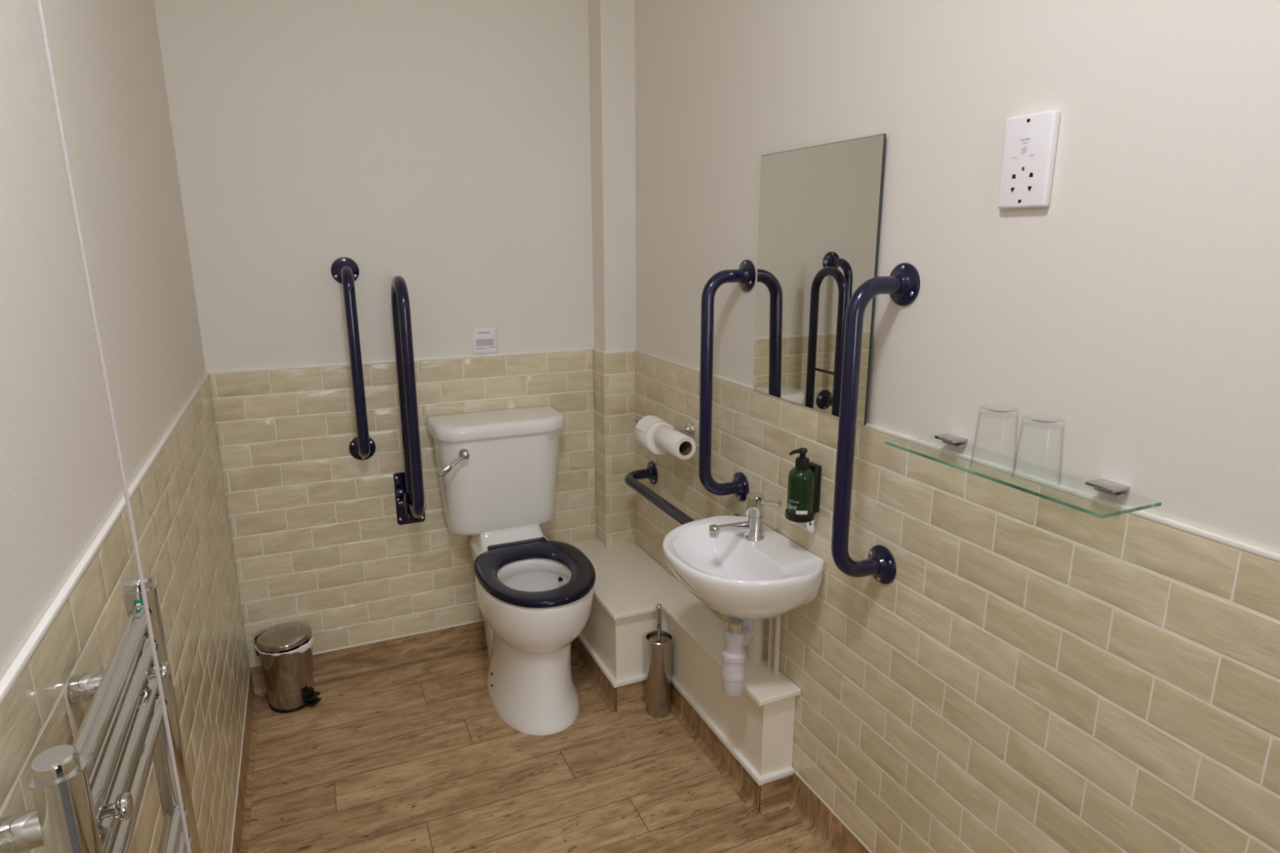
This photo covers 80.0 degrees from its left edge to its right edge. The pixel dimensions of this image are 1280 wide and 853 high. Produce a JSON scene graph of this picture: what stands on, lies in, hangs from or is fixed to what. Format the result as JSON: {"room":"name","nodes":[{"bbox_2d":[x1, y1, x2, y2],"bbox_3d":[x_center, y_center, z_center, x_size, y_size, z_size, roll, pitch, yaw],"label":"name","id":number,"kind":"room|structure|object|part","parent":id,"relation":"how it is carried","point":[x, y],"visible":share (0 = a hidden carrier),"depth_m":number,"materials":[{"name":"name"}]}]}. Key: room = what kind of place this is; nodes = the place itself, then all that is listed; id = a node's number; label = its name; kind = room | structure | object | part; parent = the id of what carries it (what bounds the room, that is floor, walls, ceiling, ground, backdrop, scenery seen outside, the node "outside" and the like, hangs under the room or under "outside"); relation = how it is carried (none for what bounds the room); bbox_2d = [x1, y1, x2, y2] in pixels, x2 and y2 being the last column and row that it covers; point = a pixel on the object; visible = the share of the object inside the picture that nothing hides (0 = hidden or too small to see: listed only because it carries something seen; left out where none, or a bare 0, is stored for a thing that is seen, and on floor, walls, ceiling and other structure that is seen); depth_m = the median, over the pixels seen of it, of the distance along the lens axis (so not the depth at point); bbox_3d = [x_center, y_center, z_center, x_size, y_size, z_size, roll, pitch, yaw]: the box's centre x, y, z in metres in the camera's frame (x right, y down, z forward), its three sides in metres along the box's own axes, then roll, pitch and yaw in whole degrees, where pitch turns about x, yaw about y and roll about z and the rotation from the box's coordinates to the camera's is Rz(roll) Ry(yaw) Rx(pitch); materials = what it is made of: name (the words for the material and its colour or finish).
{"room":"accessible bathroom","nodes":[
{"label":"accessible bathroom","id":0,"kind":"room"},
{"bbox_2d":[0,0,250,852],"bbox_3d":[-0.771,-0.010,0.934,0.122,2.640,3.270,-6,15,-23],"label":"wall","id":1,"kind":"structure","parent":0,"point":[67,552],"depth_m":1.16,"materials":[{"name":"white paint"}]},
{"bbox_2d":[0,572,201,852],"bbox_3d":[-0.545,0.609,0.837,0.094,0.802,0.390,-6,15,-23],"label":"towel rail","id":2,"kind":"object","parent":1,"relation":"attached to","point":[87,793],"visible":0.94,"depth_m":0.74,"materials":[{"name":"silver metal"}]},
{"bbox_3d":[-0.453,0.652,0.691,0.034,0.788,0.038,-6,15,-23],"label":"post","id":3,"kind":"part","parent":2,"relation":"part of","materials":[{"name":"silver metal"}]},
{"bbox_3d":[-0.595,0.575,1.005,0.034,0.788,0.037,-6,15,-23],"label":"post","id":4,"kind":"part","parent":2,"relation":"part of","materials":[{"name":"silver metal"}]},
{"bbox_3d":[-0.715,0.166,0.991,0.010,0.008,3.050,-6,15,-23],"label":"tile trim","id":5,"kind":"part","parent":1,"relation":"part of","materials":[{"name":"white plastic"}]},
{"bbox_2d":[231,671,259,852],"bbox_3d":[-0.701,1.197,1.249,0.022,0.103,3.050,-6,15,-23],"label":"baseboard","id":6,"kind":"structure","parent":1,"relation":"attached to","point":[243,811],"depth_m":2.17,"materials":[{"name":"brown wood"}]},
{"bbox_2d":[153,0,596,667],"bbox_3d":[-0.720,-0.426,2.626,1.398,2.640,0.123,-6,15,-23],"label":"wall","id":7,"kind":"structure","parent":0,"point":[442,147],"depth_m":2.50,"materials":[{"name":"white paint"}]},
{"bbox_2d":[330,257,375,460],"bbox_3d":[-0.916,-0.199,2.455,0.087,0.672,0.142,-6,15,-23],"label":"grab rail","id":8,"kind":"object","parent":7,"relation":"attached to","point":[345,271],"visible":1,"depth_m":2.41,"materials":[{"name":"blue metal"}]},
{"bbox_2d":[250,621,487,695],"bbox_3d":[-0.814,0.814,2.811,1.110,0.103,0.022,-6,15,-23],"label":"baseboard","id":9,"kind":"structure","parent":7,"relation":"attached to","point":[363,659],"depth_m":2.78,"materials":[{"name":"brown wood"}]},
{"bbox_3d":[-0.756,-0.228,2.596,1.270,0.008,0.010,-6,15,-23],"label":"tile trim","id":10,"kind":"part","parent":7,"relation":"part of","materials":[{"name":"beige tile"}]},
{"bbox_2d":[391,275,425,524],"bbox_3d":[-0.756,-0.050,2.478,0.096,0.868,0.279,-6,15,-23],"label":"rail","id":11,"kind":"object","parent":7,"relation":"attached to","point":[408,484],"visible":1,"depth_m":2.40,"materials":[{"name":"blue metal"}]},
{"bbox_3d":[-0.810,0.250,2.679,0.096,0.190,0.008,-6,15,-23],"label":"wall plate","id":12,"kind":"part","parent":11,"relation":"part of","materials":[{"name":"blue"}]},
{"bbox_2d":[471,327,497,354],"bbox_3d":[-0.544,-0.301,2.678,0.090,0.092,0.002,-6,15,-23],"label":"notice","id":13,"kind":"object","parent":7,"relation":"attached to","point":[485,340],"visible":1,"depth_m":2.68,"materials":[{"name":"white paper"}]},
{"bbox_2d":[248,647,827,852],"bbox_3d":[-0.029,1.176,1.545,1.522,0.001,3.082,-6,15,-23],"label":"floor","id":14,"kind":"structure","parent":0,"point":[419,757],"depth_m":2.19,"materials":[{"name":"brown wood"}]},
{"bbox_2d":[254,622,320,713],"bbox_3d":[-1.175,0.803,2.542,0.177,0.255,0.176,-7,15,-26],"label":"pedal bin","id":15,"kind":"object","parent":14,"relation":"on","point":[285,651],"visible":1,"depth_m":2.49,"materials":[{"name":"silver metal"}]},
{"bbox_3d":[-1.175,0.694,2.517,0.169,0.031,0.169,4,14,16],"label":"lid","id":16,"kind":"part","parent":15,"relation":"part of","materials":[{"name":"silver metal"}]},
{"bbox_2d":[426,405,595,735],"bbox_3d":[-0.395,0.463,2.533,0.463,0.916,0.677,-6,15,-23],"label":"toilet","id":17,"kind":"object","parent":14,"relation":"on","point":[496,470],"visible":1,"depth_m":2.55,"materials":[{"name":"white glazed ceramic"},{"name":"navy gloss plastic"},{"name":"chrome"}]},
{"bbox_3d":[-0.592,0.101,2.512,0.066,0.050,0.044,-6,15,-23],"label":"flush lever","id":18,"kind":"part","parent":17,"relation":"part of","materials":[{"name":"silver metal"}]},
{"bbox_3d":[-0.489,-0.010,2.640,0.458,0.048,0.205,-6,15,-23],"label":"cistern lid","id":19,"kind":"part","parent":17,"relation":"part of","materials":[{"name":"white ceramic"}]},
{"bbox_3d":[-0.331,0.467,2.450,0.369,0.024,0.476,-6,15,-23],"label":"seat","id":20,"kind":"part","parent":17,"relation":"part of","materials":[{"name":"blue plastic"}]},
{"bbox_2d":[645,631,671,717],"bbox_3d":[0.061,0.807,2.484,0.086,0.267,0.086,-6,15,-23],"label":"toilet brush holder","id":21,"kind":"object","parent":14,"relation":"on","point":[658,655],"visible":1,"depth_m":2.45,"materials":[{"name":"silver metal"}]},
{"bbox_2d":[647,603,670,643],"bbox_3d":[0.061,0.746,2.469,0.073,0.373,0.073,-6,15,-23],"label":"toilet brush","id":22,"kind":"object","parent":21,"relation":"in","point":[656,638],"visible":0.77,"depth_m":2.44,"materials":[{"name":"silver metal"}]},
{"bbox_3d":[0.060,0.575,2.427,0.021,0.022,0.021,-6,15,-23],"label":"knob","id":23,"kind":"part","parent":22,"relation":"part of","materials":[{"name":"silver metal"}]},
{"bbox_3d":[0.061,0.730,2.465,0.014,0.305,0.014,-6,15,-23],"label":"handle","id":24,"kind":"part","parent":22,"relation":"part of","materials":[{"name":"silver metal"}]},
{"bbox_2d":[567,537,800,817],"bbox_3d":[0.044,0.749,2.517,0.302,0.363,1.203,-6,15,-23],"label":"pipe boxing","id":25,"kind":"object","parent":14,"relation":"on","point":[748,737],"visible":0.66,"depth_m":2.39,"materials":[{"name":"beige paint"}]},
{"bbox_3d":[-0.206,0.824,2.761,0.022,0.103,0.600,-6,15,-23],"label":"skirting","id":26,"kind":"part","parent":25,"relation":"part of","materials":[{"name":"brown wood"}]},
{"bbox_3d":[0.010,0.881,2.526,0.182,0.103,0.022,-6,15,-23],"label":"skirting","id":27,"kind":"part","parent":25,"relation":"part of","materials":[{"name":"brown wood"}]},
{"bbox_3d":[0.199,0.934,2.308,0.022,0.103,0.580,-6,15,-23],"label":"skirting","id":28,"kind":"part","parent":25,"relation":"part of","materials":[{"name":"brown wood"}]},
{"bbox_2d":[747,619,764,663],"bbox_3d":[0.323,0.528,2.108,0.042,0.260,0.042,-6,15,-23],"label":"pipe","id":29,"kind":"object","parent":25,"relation":"on","point":[755,648],"visible":0.41,"depth_m":2.11,"materials":[{"name":"beige plastic"}]},
{"bbox_2d":[767,617,774,667],"bbox_3d":[0.359,0.537,2.072,0.015,0.260,0.015,-6,15,-23],"label":"pipe","id":30,"kind":"object","parent":25,"relation":"attached to","point":[771,621],"visible":0.66,"depth_m":2.08,"materials":[{"name":"beige"}]},
{"bbox_3d":[0.373,0.993,2.066,0.101,0.103,0.022,-6,15,-23],"label":"skirting","id":31,"kind":"part","parent":25,"relation":"part of","materials":[{"name":"brown wood"}]},
{"bbox_2d":[773,615,781,674],"bbox_3d":[0.369,0.544,2.041,0.015,0.260,0.015,-6,15,-23],"label":"pipe","id":32,"kind":"object","parent":25,"relation":"attached to","point":[778,620],"visible":0.66,"depth_m":2.04,"materials":[{"name":"beige plastic"}]},
{"bbox_2d":[587,0,635,547],"bbox_3d":[-0.096,-0.641,2.731,0.132,2.236,0.123,-6,15,-23],"label":"wall","id":33,"kind":"structure","parent":0,"point":[611,23],"depth_m":2.70,"materials":[{"name":"beige matt wall paint"},{"name":"sage rustic tile"},{"name":"pale grout"}]},
{"bbox_3d":[-0.097,-0.283,2.813,0.124,0.008,0.115,-6,15,-23],"label":"tile trim","id":34,"kind":"part","parent":33,"relation":"part of","materials":[{"name":"beige tile"}]},
{"bbox_2d":[634,0,1279,852],"bbox_3d":[0.601,-0.159,1.521,0.122,2.640,3.270,-6,15,-23],"label":"wall","id":35,"kind":"structure","parent":0,"point":[1033,673],"depth_m":1.32,"materials":[{"name":"white paint"}]},
{"bbox_2d":[635,417,694,435],"bbox_3d":[0.077,-0.011,2.521,0.088,0.050,0.281,-6,15,-23],"label":"toilet roll holder","id":36,"kind":"object","parent":35,"relation":"attached to","point":[690,428],"visible":0.48,"depth_m":2.42,"materials":[{"name":"silver metal"}]},
{"bbox_2d":[634,415,674,454],"bbox_3d":[0.050,0.027,2.509,0.110,0.112,0.100,-6,15,-23],"label":"toilet roll","id":37,"kind":"object","parent":36,"relation":"on","point":[645,430],"visible":0.54,"depth_m":2.46,"materials":[{"name":"white paper"}]},
{"bbox_3d":[0.056,-0.003,2.522,0.048,0.034,0.266,-6,15,-23],"label":"arm","id":38,"kind":"part","parent":36,"relation":"part of","materials":[{"name":"silver metal"}]},
{"bbox_2d":[654,426,696,459],"bbox_3d":[0.109,0.051,2.386,0.073,0.073,0.150,-6,15,-23],"label":"toilet roll","id":39,"kind":"object","parent":36,"relation":"on","point":[682,446],"visible":1,"depth_m":2.35,"materials":[{"name":"white paper"}]},
{"bbox_2d":[624,461,741,524],"bbox_3d":[0.108,0.239,2.458,0.130,0.085,0.683,-6,15,-23],"label":"grab rail","id":40,"kind":"object","parent":35,"relation":"attached to","point":[651,473],"visible":0.49,"depth_m":2.52,"materials":[{"name":"blue metal"}]},
{"bbox_2d":[698,259,755,501],"bbox_3d":[0.227,-0.111,2.092,0.144,0.677,0.099,-6,15,-23],"label":"grab rail","id":41,"kind":"object","parent":35,"relation":"attached to","point":[745,276],"visible":1,"depth_m":2.06,"materials":[{"name":"blue metal"}]},
{"bbox_2d":[662,515,824,620],"bbox_3d":[0.233,0.394,1.947,0.332,0.182,0.433,-6,15,-23],"label":"basin","id":42,"kind":"object","parent":35,"relation":"attached to","point":[737,577],"visible":0.96,"depth_m":1.87,"materials":[{"name":"white ceramic"}]},
{"bbox_2d":[721,617,754,696],"bbox_3d":[0.275,0.574,2.008,0.063,0.206,0.197,8,16,30],"label":"trap","id":43,"kind":"object","parent":42,"relation":"attached to","point":[739,633],"visible":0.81,"depth_m":1.93,"materials":[{"name":"grey plastic"}]},
{"bbox_2d":[708,492,782,541],"bbox_3d":[0.269,0.235,1.970,0.183,0.120,0.081,0,14,2],"label":"mixer tap","id":44,"kind":"object","parent":42,"relation":"on","point":[753,526],"visible":1,"depth_m":1.96,"materials":[{"name":"silver metal"}]},
{"bbox_3d":[0.234,0.266,1.970,0.121,0.032,0.032,-5,14,-17],"label":"spout","id":45,"kind":"part","parent":44,"relation":"part of","materials":[{"name":"silver metal"}]},
{"bbox_3d":[0.330,0.192,1.943,0.063,0.024,0.018,12,18,40],"label":"lever","id":46,"kind":"part","parent":44,"relation":"part of","materials":[{"name":"silver metal"}]},
{"bbox_2d":[785,462,822,533],"bbox_3d":[0.392,0.180,1.843,0.080,0.176,0.070,-6,15,-23],"label":"soap holder","id":47,"kind":"object","parent":35,"relation":"attached to","point":[811,520],"visible":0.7,"depth_m":1.83,"materials":[{"name":"black plastic"}]},
{"bbox_2d":[786,447,815,515],"bbox_3d":[0.387,0.133,1.829,0.063,0.168,0.063,5,15,21],"label":"soap bottle","id":48,"kind":"object","parent":47,"relation":"on","point":[801,481],"visible":1,"depth_m":1.81,"materials":[{"name":"green plastic"}]},
{"bbox_3d":[0.422,0.232,1.874,0.008,0.060,0.032,-6,15,-23],"label":"lock plate","id":49,"kind":"part","parent":47,"relation":"part of","materials":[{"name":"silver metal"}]},
{"bbox_3d":[0.418,0.148,1.851,0.020,0.118,0.044,-6,15,-23],"label":"plate","id":50,"kind":"part","parent":47,"relation":"part of","materials":[{"name":"black plastic"}]},
{"bbox_2d":[753,133,885,425],"bbox_3d":[0.403,-0.342,1.792,0.013,0.598,0.451,-6,15,-23],"label":"wall mirror","id":51,"kind":"object","parent":35,"relation":"attached to","point":[820,206],"visible":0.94,"depth_m":1.77,"materials":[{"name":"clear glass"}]},
{"bbox_2d":[788,773,869,852],"bbox_3d":[0.782,1.188,1.268,0.022,0.103,1.890,-6,15,-23],"label":"baseboard","id":52,"kind":"structure","parent":35,"relation":"attached to","point":[828,831],"depth_m":1.97,"materials":[{"name":"brown wood"}]},
{"bbox_2d":[831,262,919,584],"bbox_3d":[0.466,0.015,1.565,0.144,0.684,0.093,-6,15,-23],"label":"grab rail","id":53,"kind":"object","parent":35,"relation":"attached to","point":[902,285],"visible":1,"depth_m":1.53,"materials":[{"name":"blue metal"}]},
{"bbox_3d":[0.578,0.041,1.484,0.010,0.008,2.936,-6,15,-23],"label":"tile trim","id":54,"kind":"part","parent":35,"relation":"part of","materials":[{"name":"white plastic"}]},
{"bbox_2d":[884,433,1161,518],"bbox_3d":[0.607,0.069,1.260,0.136,0.015,0.431,-6,15,-23],"label":"glass shelf","id":55,"kind":"object","parent":35,"relation":"attached to","point":[1104,486],"visible":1,"depth_m":1.16,"materials":[{"name":"clear glass"}]},
{"bbox_2d":[997,110,1060,208],"bbox_3d":[0.629,-0.430,1.237,0.016,0.145,0.093,-6,15,-23],"label":"socket","id":56,"kind":"object","parent":35,"relation":"attached to","point":[1030,140],"visible":1,"depth_m":1.23,"materials":[{"name":"white plastic"}]},
{"bbox_3d":[-0.089,-1.376,0.910,1.622,0.060,3.270,-6,15,-23],"label":"ceiling","id":57,"kind":"structure","parent":0,"visible":0},
{"bbox_2d":[35,0,191,852],"bbox_3d":[-0.457,-0.227,0.608,0.070,2.025,0.070,-6,15,-23],"label":"pull cord","id":58,"kind":"object","parent":57,"relation":"hanging from","point":[42,22],"visible":1,"depth_m":0.65,"materials":[{"name":"white fabric"}]}
]}

